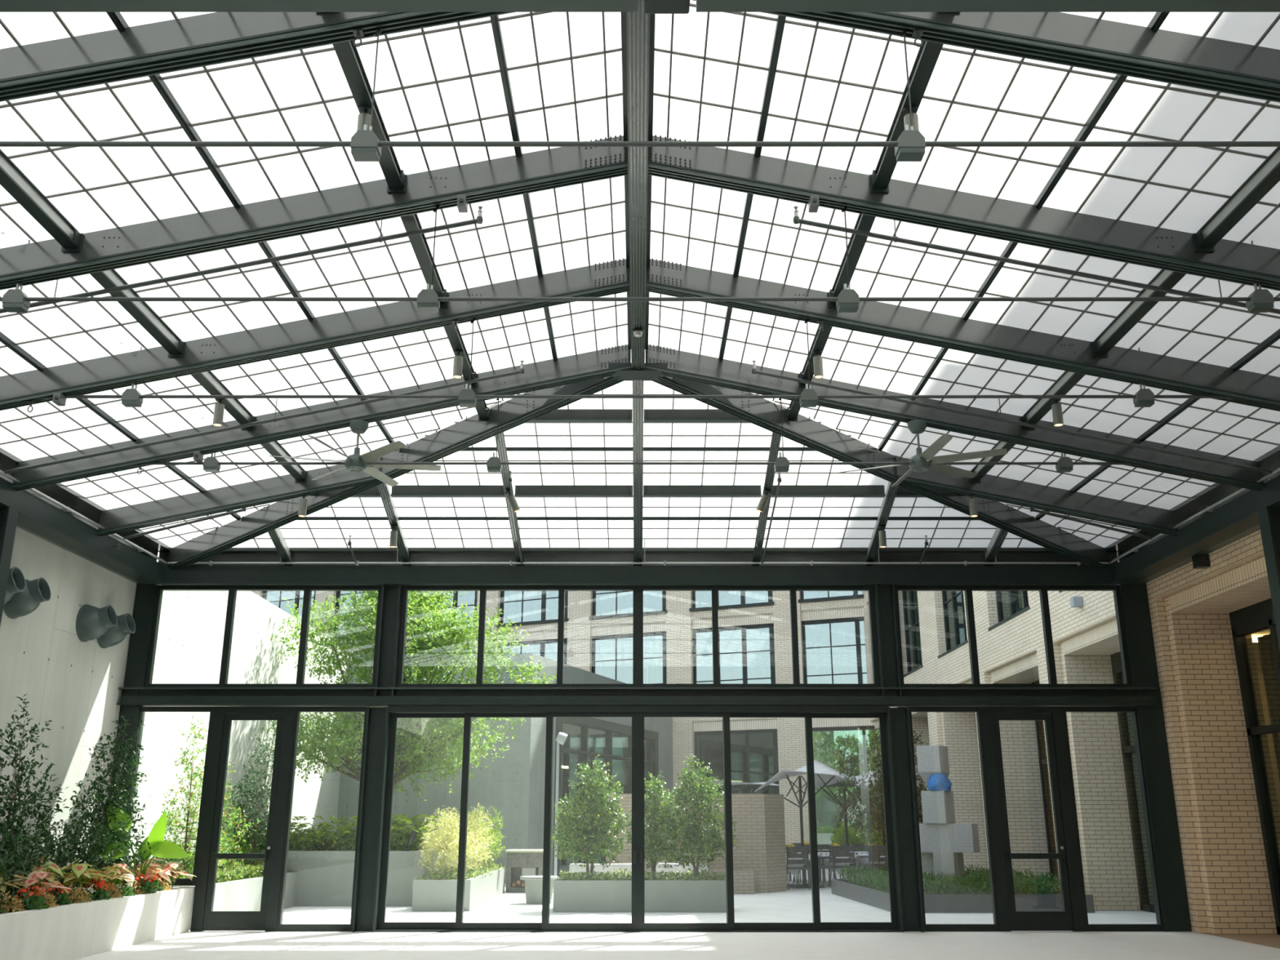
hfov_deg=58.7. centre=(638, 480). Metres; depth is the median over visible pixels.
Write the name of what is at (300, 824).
fern
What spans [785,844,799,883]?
patio chair
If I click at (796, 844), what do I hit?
patio chair
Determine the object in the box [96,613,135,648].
air nozzle
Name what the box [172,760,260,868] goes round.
young tree
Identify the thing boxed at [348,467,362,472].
motor
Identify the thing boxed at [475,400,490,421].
purlin
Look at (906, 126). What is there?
socket
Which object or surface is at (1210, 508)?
supply pipe
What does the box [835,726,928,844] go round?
maple tree
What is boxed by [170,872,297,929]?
concrete planter
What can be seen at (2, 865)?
evergreen shrub
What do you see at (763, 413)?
rafter
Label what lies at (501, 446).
rafter
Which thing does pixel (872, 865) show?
patio chair
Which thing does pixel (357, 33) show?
bolt
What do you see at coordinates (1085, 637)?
wall
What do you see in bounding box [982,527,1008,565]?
rafter
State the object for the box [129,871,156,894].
begonias
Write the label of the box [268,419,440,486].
ceiling fan
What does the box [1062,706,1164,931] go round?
window
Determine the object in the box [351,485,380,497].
hip purlin
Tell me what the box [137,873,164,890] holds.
begonias
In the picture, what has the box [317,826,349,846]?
fern
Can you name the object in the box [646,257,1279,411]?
rafter
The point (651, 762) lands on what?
window
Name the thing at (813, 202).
sensor box
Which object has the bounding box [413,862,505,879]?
ground cover
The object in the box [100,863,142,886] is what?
plant
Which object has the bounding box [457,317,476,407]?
pendant light
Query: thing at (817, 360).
spotlight
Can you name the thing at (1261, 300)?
pendant lamp
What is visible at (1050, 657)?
window
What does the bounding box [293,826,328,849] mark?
fern
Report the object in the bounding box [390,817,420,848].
fern
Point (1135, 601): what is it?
post
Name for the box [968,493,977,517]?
spotlight
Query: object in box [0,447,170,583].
beam
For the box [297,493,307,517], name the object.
spotlight
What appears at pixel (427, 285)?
socket
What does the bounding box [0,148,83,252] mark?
purlin
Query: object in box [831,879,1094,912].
planter
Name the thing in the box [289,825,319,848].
fern
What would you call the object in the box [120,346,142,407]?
box
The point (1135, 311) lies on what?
beam
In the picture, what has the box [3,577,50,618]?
air nozzle
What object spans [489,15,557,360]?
bar
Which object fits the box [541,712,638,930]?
door
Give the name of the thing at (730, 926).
door
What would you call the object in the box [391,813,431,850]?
fern
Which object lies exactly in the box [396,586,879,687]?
window
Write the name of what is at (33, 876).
plant
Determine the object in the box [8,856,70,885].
plant
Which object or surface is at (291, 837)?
fern
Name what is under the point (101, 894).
begonias
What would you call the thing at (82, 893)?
clump
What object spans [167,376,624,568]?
rafter
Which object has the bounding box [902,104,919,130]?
spotlight
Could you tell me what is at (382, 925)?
door
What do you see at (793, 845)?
patio chair
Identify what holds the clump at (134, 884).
on the concrete planter at (72, 931)
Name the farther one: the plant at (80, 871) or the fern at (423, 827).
the fern at (423, 827)
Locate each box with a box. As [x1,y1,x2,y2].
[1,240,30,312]
[52,392,66,405]
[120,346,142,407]
[193,451,203,462]
[202,450,220,472]
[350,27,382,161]
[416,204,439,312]
[457,195,467,212]
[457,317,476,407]
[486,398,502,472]
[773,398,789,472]
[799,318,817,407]
[808,195,819,212]
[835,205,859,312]
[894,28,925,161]
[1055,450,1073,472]
[1133,347,1155,407]
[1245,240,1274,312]
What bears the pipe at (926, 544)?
attached to the supply pipe at (210, 562)
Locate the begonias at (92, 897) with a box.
[69,884,97,902]
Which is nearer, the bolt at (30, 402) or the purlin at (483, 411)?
the bolt at (30, 402)
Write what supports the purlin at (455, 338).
attached to the ceiling at (832, 82)
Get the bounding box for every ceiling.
[0,0,1279,548]
[1251,628,1270,673]
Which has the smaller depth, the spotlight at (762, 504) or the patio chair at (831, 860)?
the spotlight at (762, 504)
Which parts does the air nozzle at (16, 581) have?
spout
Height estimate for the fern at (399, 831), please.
0.680 m
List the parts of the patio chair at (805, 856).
leg, seat, arm frame, backrest, leg, leg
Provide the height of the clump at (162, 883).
0.237 m
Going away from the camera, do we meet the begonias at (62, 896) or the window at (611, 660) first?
the begonias at (62, 896)
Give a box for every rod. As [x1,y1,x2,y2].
[0,141,1279,146]
[0,297,1279,301]
[43,395,1232,399]
[142,462,1137,465]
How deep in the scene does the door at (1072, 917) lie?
16.11 m
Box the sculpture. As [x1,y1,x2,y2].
[915,745,979,891]
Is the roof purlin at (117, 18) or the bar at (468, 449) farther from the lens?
the bar at (468, 449)
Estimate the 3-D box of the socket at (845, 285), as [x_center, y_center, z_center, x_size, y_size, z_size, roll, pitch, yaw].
[1.647,-1.510,8.973,0.053,0.070,0.024,0,-17,0]
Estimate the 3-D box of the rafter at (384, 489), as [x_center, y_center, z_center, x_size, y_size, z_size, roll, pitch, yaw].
[-3.500,0.542,16.367,0.120,0.985,2.236,0,-17,0]
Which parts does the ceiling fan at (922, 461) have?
blade, blade, blade, down rod, motor, blade, blade, blade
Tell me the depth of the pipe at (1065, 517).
15.68 m
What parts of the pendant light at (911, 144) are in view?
plate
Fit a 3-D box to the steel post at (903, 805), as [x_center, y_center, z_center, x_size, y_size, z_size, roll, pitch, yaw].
[3.770,4.781,16.184,0.308,3.050,0.270,0,-17,0]
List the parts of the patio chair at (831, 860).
seat, arm frame, leg, backrest, leg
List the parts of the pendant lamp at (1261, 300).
plate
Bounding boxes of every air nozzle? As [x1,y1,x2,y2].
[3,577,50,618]
[4,566,25,604]
[75,604,117,641]
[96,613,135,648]
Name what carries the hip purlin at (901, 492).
attached to the ceiling at (832, 82)
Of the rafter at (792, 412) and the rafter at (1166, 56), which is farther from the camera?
the rafter at (792, 412)
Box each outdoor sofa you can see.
[568,863,631,877]
[655,862,708,877]
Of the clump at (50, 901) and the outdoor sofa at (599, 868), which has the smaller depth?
the clump at (50, 901)
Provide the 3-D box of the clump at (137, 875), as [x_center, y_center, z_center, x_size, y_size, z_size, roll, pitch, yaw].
[-6.446,5.244,14.717,0.469,0.276,0.430,13,-21,-37]
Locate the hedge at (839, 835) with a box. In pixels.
[830,820,887,873]
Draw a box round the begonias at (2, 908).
[0,894,7,913]
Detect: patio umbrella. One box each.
[755,760,846,888]
[814,770,878,879]
[840,773,919,871]
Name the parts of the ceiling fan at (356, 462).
blade, blade, blade, motor, down rod, blade, blade, blade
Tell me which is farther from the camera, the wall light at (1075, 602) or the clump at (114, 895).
the wall light at (1075, 602)
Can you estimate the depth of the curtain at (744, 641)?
40.46 m
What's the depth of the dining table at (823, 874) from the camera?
26.93 m
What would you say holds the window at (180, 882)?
attached to the beam at (148, 696)
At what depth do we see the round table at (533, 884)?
21.09 m
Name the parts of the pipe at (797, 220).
hanger rod, hanger rod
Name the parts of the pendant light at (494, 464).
plate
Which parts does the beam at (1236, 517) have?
soffit plate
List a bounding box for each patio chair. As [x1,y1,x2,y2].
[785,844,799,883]
[786,846,810,889]
[791,844,819,884]
[792,843,809,850]
[799,844,822,882]
[817,845,837,883]
[818,844,844,883]
[826,844,853,879]
[828,845,855,886]
[852,843,872,864]
[855,850,880,871]
[865,844,887,871]
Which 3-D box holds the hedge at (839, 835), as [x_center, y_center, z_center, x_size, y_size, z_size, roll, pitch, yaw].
[6.576,10.675,33.030,1.970,1.535,1.232,0,-17,0]
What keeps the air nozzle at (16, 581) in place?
attached to the wall at (69, 682)
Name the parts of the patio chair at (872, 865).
seat, arm frame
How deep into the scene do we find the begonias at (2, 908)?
11.63 m
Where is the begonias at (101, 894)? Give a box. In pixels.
[84,876,113,902]
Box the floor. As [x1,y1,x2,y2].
[74,930,1279,959]
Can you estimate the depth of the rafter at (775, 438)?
15.69 m
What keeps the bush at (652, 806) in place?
in the trough at (569, 895)
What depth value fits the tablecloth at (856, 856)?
26.92 m
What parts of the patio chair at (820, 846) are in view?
backrest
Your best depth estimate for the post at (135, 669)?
16.77 m
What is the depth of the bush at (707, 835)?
19.87 m
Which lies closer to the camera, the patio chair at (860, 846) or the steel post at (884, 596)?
the steel post at (884, 596)
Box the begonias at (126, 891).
[111,880,137,897]
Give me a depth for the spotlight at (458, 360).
12.29 m
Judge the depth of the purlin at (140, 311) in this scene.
10.36 m
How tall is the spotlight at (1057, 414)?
0.300 m
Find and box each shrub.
[0,693,70,892]
[0,820,34,895]
[13,813,119,890]
[49,715,151,883]
[417,807,483,879]
[431,803,497,875]
[452,805,506,867]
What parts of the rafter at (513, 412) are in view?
gusset plate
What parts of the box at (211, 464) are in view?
plate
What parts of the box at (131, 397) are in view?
plate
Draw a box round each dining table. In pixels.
[789,861,825,882]
[804,858,811,888]
[817,853,857,884]
[848,851,884,879]
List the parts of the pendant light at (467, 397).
plate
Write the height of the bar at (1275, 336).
0.062 m
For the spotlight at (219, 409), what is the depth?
12.19 m
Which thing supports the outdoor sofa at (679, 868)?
on the ground at (793, 904)
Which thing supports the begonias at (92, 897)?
on the concrete planter at (72, 931)
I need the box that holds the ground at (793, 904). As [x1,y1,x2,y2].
[188,858,1156,930]
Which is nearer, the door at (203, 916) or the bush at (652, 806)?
the door at (203, 916)
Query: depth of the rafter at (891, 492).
16.27 m
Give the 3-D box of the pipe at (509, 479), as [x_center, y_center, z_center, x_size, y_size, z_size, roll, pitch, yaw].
[-1.722,0.566,16.172,0.064,0.825,2.063,0,-17,0]
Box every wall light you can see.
[1070,596,1083,607]
[1191,553,1210,568]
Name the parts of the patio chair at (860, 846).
backrest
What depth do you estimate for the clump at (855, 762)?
39.50 m
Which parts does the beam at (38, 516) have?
soffit plate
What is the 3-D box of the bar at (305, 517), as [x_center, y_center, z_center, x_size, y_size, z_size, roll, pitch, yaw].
[0.000,0.562,16.588,11.424,0.040,0.050,0,-17,0]
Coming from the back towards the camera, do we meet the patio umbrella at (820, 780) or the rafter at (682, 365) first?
the patio umbrella at (820, 780)
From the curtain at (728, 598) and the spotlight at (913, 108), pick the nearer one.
the spotlight at (913, 108)
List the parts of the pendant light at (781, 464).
plate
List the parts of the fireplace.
metal plate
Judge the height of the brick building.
21.530 m
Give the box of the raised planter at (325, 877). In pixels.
[225,846,481,906]
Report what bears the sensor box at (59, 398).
attached to the rafter at (612, 277)
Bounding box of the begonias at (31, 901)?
[8,881,53,912]
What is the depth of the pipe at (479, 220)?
9.65 m
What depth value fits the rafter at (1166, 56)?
7.09 m
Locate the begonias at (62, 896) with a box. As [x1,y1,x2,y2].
[44,880,71,906]
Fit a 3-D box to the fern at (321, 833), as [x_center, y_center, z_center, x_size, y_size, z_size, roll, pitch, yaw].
[-5.901,6.727,21.419,0.769,0.532,0.781,-9,-19,28]
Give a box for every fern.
[245,822,266,848]
[264,816,306,850]
[266,824,306,848]
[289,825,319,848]
[293,824,330,848]
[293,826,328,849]
[304,822,346,848]
[311,815,357,848]
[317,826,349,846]
[328,818,357,850]
[336,819,357,836]
[347,827,356,843]
[351,815,398,832]
[355,814,410,832]
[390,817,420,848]
[390,818,409,844]
[390,820,436,848]
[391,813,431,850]
[392,815,443,850]
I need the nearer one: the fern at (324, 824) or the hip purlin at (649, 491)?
the hip purlin at (649, 491)
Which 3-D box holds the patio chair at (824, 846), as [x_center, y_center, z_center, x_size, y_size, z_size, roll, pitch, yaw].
[4.751,9.450,28.026,0.527,0.915,0.567,0,-17,1]
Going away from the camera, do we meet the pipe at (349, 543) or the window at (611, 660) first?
the pipe at (349, 543)
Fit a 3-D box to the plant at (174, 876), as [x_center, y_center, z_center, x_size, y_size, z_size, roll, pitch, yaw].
[-6.342,5.421,15.514,0.670,0.402,0.629,0,-17,0]
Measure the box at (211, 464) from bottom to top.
0.922 m
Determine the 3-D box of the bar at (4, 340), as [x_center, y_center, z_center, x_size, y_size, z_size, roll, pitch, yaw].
[-5.800,-1.181,10.749,0.050,0.062,12.112,0,-17,0]
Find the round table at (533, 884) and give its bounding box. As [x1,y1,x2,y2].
[520,875,559,903]
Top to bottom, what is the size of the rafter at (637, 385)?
1.647 m
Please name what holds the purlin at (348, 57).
attached to the ceiling at (832, 82)
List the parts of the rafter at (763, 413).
gusset plate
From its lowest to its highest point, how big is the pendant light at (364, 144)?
0.922 m
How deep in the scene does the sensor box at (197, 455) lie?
12.98 m
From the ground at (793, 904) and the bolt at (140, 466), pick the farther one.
the ground at (793, 904)
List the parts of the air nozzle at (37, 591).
spout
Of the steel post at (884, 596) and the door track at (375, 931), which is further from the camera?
the steel post at (884, 596)
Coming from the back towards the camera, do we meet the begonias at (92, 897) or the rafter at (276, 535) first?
the rafter at (276, 535)
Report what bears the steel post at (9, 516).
on the floor
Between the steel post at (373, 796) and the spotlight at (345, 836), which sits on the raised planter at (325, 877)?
the spotlight at (345, 836)
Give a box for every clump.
[0,890,25,913]
[20,888,58,911]
[57,884,93,904]
[92,882,123,900]
[116,880,144,896]
[123,875,154,893]
[155,877,171,891]
[824,733,874,844]
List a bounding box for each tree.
[151,715,228,875]
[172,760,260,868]
[221,720,293,879]
[267,591,556,802]
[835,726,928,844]
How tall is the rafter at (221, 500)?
1.089 m
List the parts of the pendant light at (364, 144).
plate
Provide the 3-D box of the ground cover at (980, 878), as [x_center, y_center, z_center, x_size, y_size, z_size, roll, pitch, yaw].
[5.898,7.627,21.668,3.493,0.540,5.307,0,-17,0]
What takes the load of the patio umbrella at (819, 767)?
on the ground at (793, 904)
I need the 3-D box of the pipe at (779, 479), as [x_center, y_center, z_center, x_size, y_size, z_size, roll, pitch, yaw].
[1.822,0.566,16.171,0.160,0.825,2.064,0,-17,-2]
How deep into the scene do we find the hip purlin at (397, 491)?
15.87 m
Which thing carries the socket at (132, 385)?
attached to the box at (131, 397)
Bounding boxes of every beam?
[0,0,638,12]
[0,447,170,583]
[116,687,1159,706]
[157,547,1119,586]
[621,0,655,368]
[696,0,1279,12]
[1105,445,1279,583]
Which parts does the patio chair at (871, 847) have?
leg, seat, arm frame, backrest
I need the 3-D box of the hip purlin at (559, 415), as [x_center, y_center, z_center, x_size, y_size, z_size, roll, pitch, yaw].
[-0.893,-0.822,14.498,1.643,0.160,0.110,0,-17,0]
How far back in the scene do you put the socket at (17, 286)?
8.97 m
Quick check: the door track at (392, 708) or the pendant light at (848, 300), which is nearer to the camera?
the pendant light at (848, 300)
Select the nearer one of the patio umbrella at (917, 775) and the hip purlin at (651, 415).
the hip purlin at (651, 415)
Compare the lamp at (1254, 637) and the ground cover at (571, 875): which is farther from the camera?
the ground cover at (571, 875)
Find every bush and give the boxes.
[551,754,631,878]
[624,770,679,879]
[650,753,738,877]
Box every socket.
[15,283,22,290]
[131,383,137,389]
[363,124,372,129]
[426,283,433,288]
[805,383,811,388]
[843,283,850,288]
[904,124,913,129]
[1139,383,1145,389]
[1253,283,1261,290]
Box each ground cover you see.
[0,874,173,914]
[126,858,289,883]
[127,843,264,882]
[235,828,437,850]
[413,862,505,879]
[557,867,725,881]
[840,863,1084,894]
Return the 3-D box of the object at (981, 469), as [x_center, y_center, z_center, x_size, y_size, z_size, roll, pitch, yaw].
[4.500,-0.353,14.211,0.150,0.180,2.100,0,-17,0]
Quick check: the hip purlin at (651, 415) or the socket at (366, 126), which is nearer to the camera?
the socket at (366, 126)
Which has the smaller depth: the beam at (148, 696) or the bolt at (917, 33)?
the bolt at (917, 33)
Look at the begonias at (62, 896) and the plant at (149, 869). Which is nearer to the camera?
the begonias at (62, 896)
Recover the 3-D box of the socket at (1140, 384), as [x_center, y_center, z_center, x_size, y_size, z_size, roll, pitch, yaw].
[4.883,-0.895,11.022,0.053,0.070,0.024,0,-17,0]
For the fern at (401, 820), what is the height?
0.599 m
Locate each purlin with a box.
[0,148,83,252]
[89,269,185,357]
[106,12,397,451]
[191,370,256,429]
[260,440,306,482]
[332,40,407,192]
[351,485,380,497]
[390,484,505,497]
[400,213,448,307]
[475,400,490,421]
[514,484,632,497]
[526,408,632,422]
[643,484,761,497]
[644,408,749,422]
[771,484,885,497]
[878,12,1169,451]
[895,485,924,497]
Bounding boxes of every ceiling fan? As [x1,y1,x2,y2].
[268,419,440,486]
[837,419,1007,487]
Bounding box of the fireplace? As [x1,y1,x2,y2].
[505,848,543,892]
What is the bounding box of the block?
[644,0,689,13]
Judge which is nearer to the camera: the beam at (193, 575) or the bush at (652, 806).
the beam at (193, 575)
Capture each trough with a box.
[411,867,505,911]
[552,877,726,911]
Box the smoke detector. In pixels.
[632,328,643,337]
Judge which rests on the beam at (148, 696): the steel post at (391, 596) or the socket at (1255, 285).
the steel post at (391, 596)
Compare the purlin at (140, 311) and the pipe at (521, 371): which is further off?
the pipe at (521, 371)
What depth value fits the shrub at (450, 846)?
20.17 m
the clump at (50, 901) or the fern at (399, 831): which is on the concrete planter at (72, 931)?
the clump at (50, 901)
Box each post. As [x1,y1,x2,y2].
[0,506,18,626]
[102,582,160,871]
[351,706,391,932]
[375,584,402,687]
[873,584,901,687]
[884,706,924,932]
[1115,582,1191,931]
[1257,506,1279,649]
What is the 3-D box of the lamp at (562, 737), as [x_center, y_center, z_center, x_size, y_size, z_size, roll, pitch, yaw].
[-1.738,7.288,25.111,0.324,3.379,0.302,0,-17,0]
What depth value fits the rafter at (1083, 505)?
15.13 m
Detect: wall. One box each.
[0,526,352,888]
[336,653,533,883]
[527,653,673,875]
[560,723,603,867]
[605,793,786,893]
[860,529,1279,933]
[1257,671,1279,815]
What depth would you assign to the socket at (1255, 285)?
8.97 m
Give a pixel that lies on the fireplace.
(519, 862)
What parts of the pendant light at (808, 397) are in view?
plate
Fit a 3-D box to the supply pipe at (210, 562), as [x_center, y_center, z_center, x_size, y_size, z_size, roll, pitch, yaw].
[0.000,1.250,17.054,14.080,0.065,0.072,0,-17,0]
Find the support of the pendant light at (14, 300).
hanging from the rafter at (42, 261)
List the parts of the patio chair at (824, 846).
backrest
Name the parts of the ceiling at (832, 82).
roof panel, roof panel, roof panel, roof panel, roof panel, roof panel, roof panel, roof panel, roof panel, roof panel, roof panel, roof panel, roof panel, roof panel, roof panel, roof panel, roof panel, roof panel, roof panel, roof panel, roof panel, roof panel, roof panel, roof panel, roof panel, roof panel, roof panel, roof panel, roof panel, roof panel, roof panel, roof panel, roof panel, roof panel, roof panel, roof panel, roof panel, roof panel, roof panel, roof panel, roof panel, roof panel, roof panel, roof panel, roof panel, roof panel, roof panel, roof panel, roof panel, roof panel, roof panel, roof panel, roof panel, roof panel, roof panel, roof panel, roof panel, roof panel, roof panel, roof panel, roof panel, roof panel, roof panel, roof panel, roof panel, roof panel, roof panel, roof panel, roof panel, roof panel, roof panel, roof panel, roof panel, roof panel, roof panel, roof panel, roof panel, roof panel, roof panel, roof panel, roof panel, roof panel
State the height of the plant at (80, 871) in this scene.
0.527 m
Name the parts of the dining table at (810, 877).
leg, leg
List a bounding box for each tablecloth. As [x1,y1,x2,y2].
[786,853,810,875]
[817,852,858,874]
[850,851,885,871]
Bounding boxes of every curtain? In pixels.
[699,591,768,607]
[705,627,770,684]
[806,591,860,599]
[808,621,866,684]
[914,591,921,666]
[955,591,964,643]
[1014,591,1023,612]
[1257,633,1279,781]
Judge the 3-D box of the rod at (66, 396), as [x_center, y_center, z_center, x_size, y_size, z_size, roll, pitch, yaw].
[0.000,-0.804,10.995,11.500,0.051,0.051,0,-17,0]
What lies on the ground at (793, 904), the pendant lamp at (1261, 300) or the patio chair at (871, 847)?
the patio chair at (871, 847)
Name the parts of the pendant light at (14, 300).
plate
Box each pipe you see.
[0,205,483,313]
[0,470,166,564]
[4,360,524,474]
[124,507,245,539]
[167,560,1108,565]
[347,535,356,563]
[507,471,522,563]
[751,360,1271,474]
[755,472,782,563]
[793,205,1279,314]
[919,535,928,563]
[1030,507,1152,539]
[1109,467,1279,564]
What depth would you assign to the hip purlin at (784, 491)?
15.87 m
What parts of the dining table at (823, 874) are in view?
leg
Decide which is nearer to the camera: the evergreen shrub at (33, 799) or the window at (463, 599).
the evergreen shrub at (33, 799)
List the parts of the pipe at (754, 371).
hanger rod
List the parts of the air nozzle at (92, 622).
spout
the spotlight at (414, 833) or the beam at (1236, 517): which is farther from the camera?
the spotlight at (414, 833)
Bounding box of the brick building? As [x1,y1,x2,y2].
[251,403,881,867]
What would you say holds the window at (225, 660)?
on the beam at (148, 696)
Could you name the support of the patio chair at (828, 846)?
on the ground at (793, 904)
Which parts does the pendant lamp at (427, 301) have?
plate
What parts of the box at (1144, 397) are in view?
plate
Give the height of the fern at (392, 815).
0.667 m
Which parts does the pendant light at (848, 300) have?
plate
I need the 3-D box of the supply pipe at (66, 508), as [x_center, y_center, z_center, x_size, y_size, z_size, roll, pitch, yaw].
[-7.077,-0.603,10.914,0.066,0.075,12.760,0,-17,0]
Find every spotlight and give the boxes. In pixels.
[212,398,225,426]
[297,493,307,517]
[339,831,349,850]
[356,104,371,131]
[389,525,397,547]
[407,830,417,850]
[453,350,462,378]
[505,489,519,512]
[755,489,771,512]
[813,350,823,378]
[878,525,886,547]
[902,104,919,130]
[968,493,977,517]
[1050,398,1063,426]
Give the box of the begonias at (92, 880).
[82,878,107,900]
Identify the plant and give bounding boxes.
[0,867,30,893]
[3,870,71,909]
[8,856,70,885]
[52,858,111,903]
[59,862,109,885]
[85,862,137,896]
[88,805,189,881]
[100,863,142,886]
[128,857,180,879]
[129,862,171,893]
[158,862,195,888]
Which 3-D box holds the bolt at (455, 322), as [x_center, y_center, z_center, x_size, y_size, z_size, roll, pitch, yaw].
[-1.800,-1.514,11.208,0.060,0.115,0.060,0,-17,0]
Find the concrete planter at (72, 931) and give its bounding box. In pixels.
[0,887,193,959]
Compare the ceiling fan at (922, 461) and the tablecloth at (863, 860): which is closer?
the ceiling fan at (922, 461)
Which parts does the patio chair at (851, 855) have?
leg, seat, arm frame, backrest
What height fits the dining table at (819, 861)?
0.730 m
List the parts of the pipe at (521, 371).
hanger rod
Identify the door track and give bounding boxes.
[374,929,901,932]
[388,705,888,713]
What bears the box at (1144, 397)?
hanging from the rafter at (1260, 390)
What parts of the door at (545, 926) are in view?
pull handle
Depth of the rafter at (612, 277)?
11.16 m
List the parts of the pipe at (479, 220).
hanger rod, hanger rod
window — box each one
[121,706,213,885]
[143,585,382,687]
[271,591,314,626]
[276,706,371,931]
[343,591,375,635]
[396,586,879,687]
[427,591,475,626]
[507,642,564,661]
[508,591,564,622]
[552,717,658,877]
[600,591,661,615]
[600,635,662,684]
[893,585,1132,687]
[902,591,923,677]
[904,706,999,931]
[937,591,968,658]
[987,591,1030,631]
[1031,680,1060,893]
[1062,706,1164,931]
[1110,651,1155,912]
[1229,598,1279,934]
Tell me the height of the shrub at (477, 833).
1.530 m
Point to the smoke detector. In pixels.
(637, 332)
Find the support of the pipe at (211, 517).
attached to the supply pipe at (66, 508)
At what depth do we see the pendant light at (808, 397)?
10.95 m
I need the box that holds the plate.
[608,363,666,380]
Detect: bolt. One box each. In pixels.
[26,400,35,412]
[136,464,143,474]
[352,28,364,47]
[452,320,458,331]
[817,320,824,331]
[911,28,924,47]
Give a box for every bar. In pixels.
[0,331,240,520]
[297,516,978,519]
[458,447,817,451]
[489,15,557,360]
[718,15,786,360]
[1035,328,1279,520]
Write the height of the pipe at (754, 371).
1.353 m
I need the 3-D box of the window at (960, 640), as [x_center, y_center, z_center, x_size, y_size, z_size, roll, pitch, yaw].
[8.008,2.826,28.093,0.756,2.780,2.700,0,-17,0]
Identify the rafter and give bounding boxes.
[0,12,513,102]
[0,134,627,290]
[0,257,629,410]
[10,343,631,491]
[97,457,380,536]
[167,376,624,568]
[267,527,293,565]
[377,482,411,565]
[494,432,524,565]
[632,380,644,565]
[644,343,1265,491]
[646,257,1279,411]
[648,134,1279,290]
[651,375,1108,568]
[692,0,1279,102]
[751,431,781,565]
[864,481,898,565]
[895,456,1179,536]
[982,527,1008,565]
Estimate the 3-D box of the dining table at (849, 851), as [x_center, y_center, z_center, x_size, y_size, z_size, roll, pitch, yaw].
[5.750,9.549,28.039,0.900,0.730,0.900,0,-17,0]
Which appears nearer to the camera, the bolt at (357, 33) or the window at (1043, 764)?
the bolt at (357, 33)
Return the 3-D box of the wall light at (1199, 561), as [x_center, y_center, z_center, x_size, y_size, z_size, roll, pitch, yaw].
[7.570,1.090,15.313,0.160,0.180,0.160,0,-17,0]
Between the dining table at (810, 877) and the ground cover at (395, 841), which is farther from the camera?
the dining table at (810, 877)
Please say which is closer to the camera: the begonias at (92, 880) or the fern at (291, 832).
the begonias at (92, 880)
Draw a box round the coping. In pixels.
[688,778,783,793]
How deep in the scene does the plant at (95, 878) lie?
13.68 m
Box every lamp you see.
[552,732,568,892]
[1251,635,1262,642]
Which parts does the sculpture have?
leg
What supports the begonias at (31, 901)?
in the concrete planter at (72, 931)
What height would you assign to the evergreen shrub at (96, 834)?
1.096 m
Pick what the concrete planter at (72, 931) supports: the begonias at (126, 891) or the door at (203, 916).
the begonias at (126, 891)
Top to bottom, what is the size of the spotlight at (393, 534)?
0.300 m
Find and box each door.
[190,706,295,931]
[377,713,471,929]
[455,712,553,929]
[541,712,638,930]
[638,712,734,930]
[722,712,821,929]
[804,713,898,929]
[980,706,1085,931]
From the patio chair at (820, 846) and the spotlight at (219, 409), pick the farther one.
the patio chair at (820, 846)
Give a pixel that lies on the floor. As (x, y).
(206, 944)
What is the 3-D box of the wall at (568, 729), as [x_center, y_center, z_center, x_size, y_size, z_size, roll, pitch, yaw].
[-2.533,9.596,34.686,2.890,4.460,8.600,-6,-18,19]
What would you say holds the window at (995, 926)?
on the floor
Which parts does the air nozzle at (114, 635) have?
spout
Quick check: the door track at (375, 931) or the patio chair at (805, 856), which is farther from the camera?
the patio chair at (805, 856)
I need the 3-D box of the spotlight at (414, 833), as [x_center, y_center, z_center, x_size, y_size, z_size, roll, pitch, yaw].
[-4.153,6.647,20.928,0.195,0.402,0.107,2,-17,-7]

